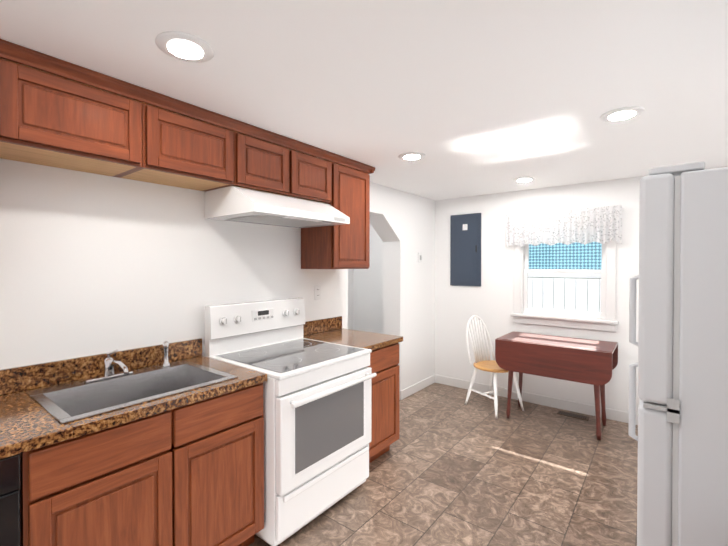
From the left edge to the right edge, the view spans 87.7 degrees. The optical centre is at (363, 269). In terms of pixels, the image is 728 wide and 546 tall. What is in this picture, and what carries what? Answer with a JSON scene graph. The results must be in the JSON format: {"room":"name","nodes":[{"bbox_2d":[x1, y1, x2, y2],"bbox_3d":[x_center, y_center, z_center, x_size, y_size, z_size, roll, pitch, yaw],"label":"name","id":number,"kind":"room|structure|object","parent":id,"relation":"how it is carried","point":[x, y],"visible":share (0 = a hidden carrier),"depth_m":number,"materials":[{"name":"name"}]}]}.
{"room":"kitchen","nodes":[
{"label":"kitchen","id":0,"kind":"room"},
{"bbox_2d":[0,158,434,399],"bbox_3d":[-0.928,0.300,2.623,0.230,2.280,5.600,0,1,38],"label":"wall","id":1,"kind":"structure","parent":0,"point":[92,264],"depth_m":2.10,"materials":[{"name":"white paint"}]},
{"bbox_2d":[0,58,141,176],"bbox_3d":[-1.305,-0.625,1.663,0.343,0.300,0.498,0,1,38],"label":"upper cabinet","id":2,"kind":"object","parent":1,"relation":"attached to","point":[49,119],"visible":1,"depth_m":1.55,"materials":[{"name":"brown wood"}]},
{"bbox_2d":[117,103,233,190],"bbox_3d":[-1.003,-0.629,2.048,0.343,0.300,0.478,0,1,38],"label":"upper cabinet","id":3,"kind":"object","parent":1,"relation":"attached to","point":[180,151],"visible":0.96,"depth_m":1.93,"materials":[{"name":"brown wood"}]},
{"bbox_2d":[0,39,374,173],"bbox_3d":[-0.987,-0.806,2.051,0.362,0.052,3.045,0,1,38],"label":"crown molding","id":4,"kind":"structure","parent":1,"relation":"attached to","point":[19,54],"depth_m":1.77,"materials":[{"name":"brown wood"}]},
{"bbox_2d":[205,132,288,194],"bbox_3d":[-0.732,-0.633,2.395,0.343,0.300,0.398,0,1,38],"label":"upper cabinet","id":5,"kind":"object","parent":1,"relation":"attached to","point":[260,165],"visible":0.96,"depth_m":2.27,"materials":[{"name":"brown wood"}]},
{"bbox_2d":[204,186,349,227],"bbox_3d":[-0.543,-0.397,2.503,0.509,0.169,0.792,0,1,38],"label":"range hood","id":6,"kind":"object","parent":1,"relation":"attached to","point":[237,204],"visible":1,"depth_m":2.29,"materials":[{"name":"white metal"}]},
{"bbox_2d":[285,149,330,202],"bbox_3d":[-0.485,-0.636,2.710,0.343,0.300,0.398,0,1,38],"label":"upper cabinet","id":7,"kind":"object","parent":1,"relation":"attached to","point":[309,177],"visible":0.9,"depth_m":2.58,"materials":[{"name":"brown wood"}]},
{"bbox_2d":[314,285,320,299],"bbox_3d":[-0.381,0.190,3.127,0.007,0.116,0.072,0,1,38],"label":"electrical outlet plate","id":8,"kind":"object","parent":1,"relation":"attached to","point":[317,289],"visible":1,"depth_m":3.12,"materials":[{"name":"white plastic"}]},
{"bbox_2d":[301,162,369,268],"bbox_3d":[-0.221,-0.397,3.049,0.343,0.785,0.455,0,1,38],"label":"upper cabinet","id":9,"kind":"object","parent":1,"relation":"attached to","point":[345,246],"visible":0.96,"depth_m":2.91,"materials":[{"name":"brown wood"}]},
{"bbox_2d":[401,375,435,399],"bbox_3d":[0.648,1.372,4.447,0.020,0.100,0.720,0,1,38],"label":"baseboard","id":10,"kind":"structure","parent":1,"relation":"attached to","point":[406,392],"depth_m":4.41,"materials":[{"name":"white wood"}]},
{"bbox_2d":[418,252,421,261],"bbox_3d":[0.652,-0.140,4.429,0.023,0.115,0.064,0,1,38],"label":"thermostat","id":11,"kind":"object","parent":1,"relation":"attached to","point":[419,256],"visible":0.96,"depth_m":4.41,"materials":[{"name":"white plastic"}]},
{"bbox_2d":[348,269,352,329],"bbox_3d":[-1.932,0.292,3.409,0.120,2.280,5.600,0,1,38],"label":"wall","id":12,"kind":"structure","parent":0,"point":[350,298],"depth_m":5.53,"materials":[{"name":"white paint"}]},
{"bbox_2d":[0,0,727,199],"bbox_3d":[-0.180,-0.884,2.025,4.570,0.100,5.840,0,1,38],"label":"ceiling","id":13,"kind":"structure","parent":0,"point":[468,98],"depth_m":1.61,"materials":[{"name":"white paint"}]},
{"bbox_2d":[155,31,213,62],"bbox_3d":[-0.665,-0.824,1.415,0.200,0.006,0.200,0,1,38],"label":"recessed light","id":14,"kind":"object","parent":13,"relation":"in","point":[185,47],"visible":1,"depth_m":1.40,"materials":[{"name":"white"}]},
{"bbox_2d":[398,152,424,159],"bbox_3d":[0.354,-0.838,2.813,0.200,0.006,0.200,0,1,38],"label":"recessed light","id":15,"kind":"object","parent":13,"relation":"in","point":[411,156],"visible":1,"depth_m":2.81,"materials":[{"name":"white"}]},
{"bbox_2d":[513,177,535,181],"bbox_3d":[1.508,-0.846,3.573,0.200,0.006,0.200,0,1,38],"label":"recessed light","id":16,"kind":"object","parent":13,"relation":"in","point":[523,179],"visible":1,"depth_m":3.57,"materials":[{"name":"white"}]},
{"bbox_2d":[600,106,644,121],"bbox_3d":[1.382,-0.830,2.034,0.200,0.006,0.200,0,1,38],"label":"recessed light","id":17,"kind":"object","parent":13,"relation":"in","point":[622,113],"visible":0.98,"depth_m":2.02,"materials":[{"name":"white"}]},
{"bbox_2d":[248,383,637,545],"bbox_3d":[-0.180,1.496,2.049,4.570,0.100,5.840,0,1,38],"label":"floor","id":18,"kind":"structure","parent":0,"point":[449,468],"depth_m":2.55,"materials":[{"name":"tile"}]},
{"bbox_2d":[0,454,20,545],"bbox_3d":[-1.498,1.018,1.144,0.605,0.871,0.602,0,1,38],"label":"dishwasher","id":19,"kind":"object","parent":18,"relation":"on","point":[10,486],"visible":0.79,"depth_m":1.18,"materials":[{"name":"grey"}]},
{"bbox_2d":[19,383,263,545],"bbox_3d":[-1.043,1.011,1.775,0.638,0.874,0.937,0,1,38],"label":"base cabinet","id":20,"kind":"object","parent":18,"relation":"on","point":[192,474],"visible":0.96,"depth_m":1.53,"materials":[{"name":"brown wood"}]},
{"bbox_2d":[0,338,266,458],"bbox_3d":[-1.226,0.503,1.524,0.652,0.144,1.550,0,1,38],"label":"countertop","id":21,"kind":"structure","parent":20,"relation":"on","point":[28,422],"depth_m":1.64,"materials":[{"name":"stone"}]},
{"bbox_2d":[83,341,169,382],"bbox_3d":[-1.107,0.457,1.863,0.248,0.141,0.392,0,1,38],"label":"faucet","id":22,"kind":"object","parent":21,"relation":"on","point":[109,375],"depth_m":1.85,"materials":[{"name":"silver metal"}]},
{"bbox_2d":[26,341,237,423],"bbox_3d":[-1.040,0.551,1.753,0.520,0.326,0.700,0,1,38],"label":"sink","id":23,"kind":"object","parent":21,"relation":"in","point":[109,389],"visible":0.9,"depth_m":1.82,"materials":[{"name":"silver metal"}]},
{"bbox_2d":[205,298,376,545],"bbox_3d":[-0.436,0.833,2.389,0.770,1.220,0.766,0,1,38],"label":"stove","id":24,"kind":"object","parent":18,"relation":"on","point":[317,399],"visible":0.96,"depth_m":2.19,"materials":[{"name":"white metal"}]},
{"bbox_2d":[367,343,398,462],"bbox_3d":[-0.120,0.999,2.953,0.638,0.874,0.495,0,1,38],"label":"base cabinet","id":25,"kind":"object","parent":18,"relation":"on","point":[384,363],"visible":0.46,"depth_m":2.79,"materials":[{"name":"brown wood"}]},
{"bbox_2d":[303,316,402,349],"bbox_3d":[-0.108,0.489,2.951,0.652,0.144,0.515,0,1,38],"label":"countertop","id":26,"kind":"structure","parent":25,"relation":"on","point":[331,330],"depth_m":2.99,"materials":[{"name":"stone"}]},
{"bbox_2d":[465,315,523,418],"bbox_3d":[1.322,0.965,3.932,0.416,0.930,0.488,0,1,-30],"label":"chair","id":27,"kind":"object","parent":18,"relation":"on","point":[491,366],"visible":0.98,"depth_m":3.98,"materials":[{"name":"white wood"}]},
{"bbox_2d":[495,331,617,439],"bbox_3d":[1.797,1.049,3.563,0.940,0.766,0.552,0,1,38],"label":"table","id":28,"kind":"object","parent":18,"relation":"on","point":[589,361],"visible":0.96,"depth_m":3.37,"materials":[{"name":"brown wood"}]},
{"bbox_2d":[557,410,589,420],"bbox_3d":[2.042,1.426,3.702,0.270,0.006,0.105,0,1,38],"label":"floor vent","id":29,"kind":"object","parent":18,"relation":"in","point":[573,415],"visible":1,"depth_m":3.69,"materials":[{"name":"brown"}]},
{"bbox_2d":[628,162,727,545],"bbox_3d":[1.244,0.595,1.074,0.847,1.722,0.758,0,1,38],"label":"refrigerator","id":30,"kind":"object","parent":18,"relation":"on","point":[681,364],"visible":1,"depth_m":0.95,"materials":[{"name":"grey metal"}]},
{"bbox_2d":[353,166,727,413],"bbox_3d":[1.583,0.284,4.288,4.570,2.280,0.120,0,1,38],"label":"wall","id":31,"kind":"structure","parent":0,"point":[489,301],"depth_m":4.25,"materials":[{"name":"white paint"}]},
{"bbox_2d":[450,213,480,285],"bbox_3d":[1.200,-0.228,4.491,0.380,0.850,0.025,0,1,38],"label":"electrical panel","id":32,"kind":"object","parent":31,"relation":"attached to","point":[465,249],"visible":1,"depth_m":4.48,"materials":[{"name":"blue"}]},
{"bbox_2d":[436,375,637,424],"bbox_3d":[2.065,1.378,3.835,2.999,0.100,0.016,0,1,38],"label":"baseboard","id":33,"kind":"structure","parent":31,"relation":"attached to","point":[611,414],"depth_m":3.95,"materials":[{"name":"white wood"}]},
{"bbox_2d":[511,241,618,331],"bbox_3d":[2.038,0.021,3.901,0.980,1.132,0.164,0,1,38],"label":"window","id":34,"kind":"structure","parent":31,"relation":"in","point":[604,319],"depth_m":3.85,"materials":[{"name":"white wood"}]},
{"bbox_2d":[506,205,623,246],"bbox_3d":[1.986,-0.418,3.847,1.074,0.358,0.065,0,1,38],"label":"valance curtain","id":35,"kind":"object","parent":31,"relation":"attached to","point":[601,225],"visible":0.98,"depth_m":3.79,"materials":[{"name":"fabric"}]},
{"label":"outside","id":36,"kind":"structure","parent":0,"visible":0},
{"bbox_3d":[4.483,1.847,6.926,15.000,0.100,7.575,0,1,38],"label":"ground","id":37,"kind":"structure","parent":36,"visible":0},
{"bbox_2d":[528,242,601,311],"bbox_3d":[3.460,0.377,5.423,6.226,2.870,0.060,0,1,38],"label":"fence","id":38,"kind":"object","parent":37,"relation":"on","point":[546,296],"depth_m":5.72,"materials":[{"name":"white plastic"}]}
]}

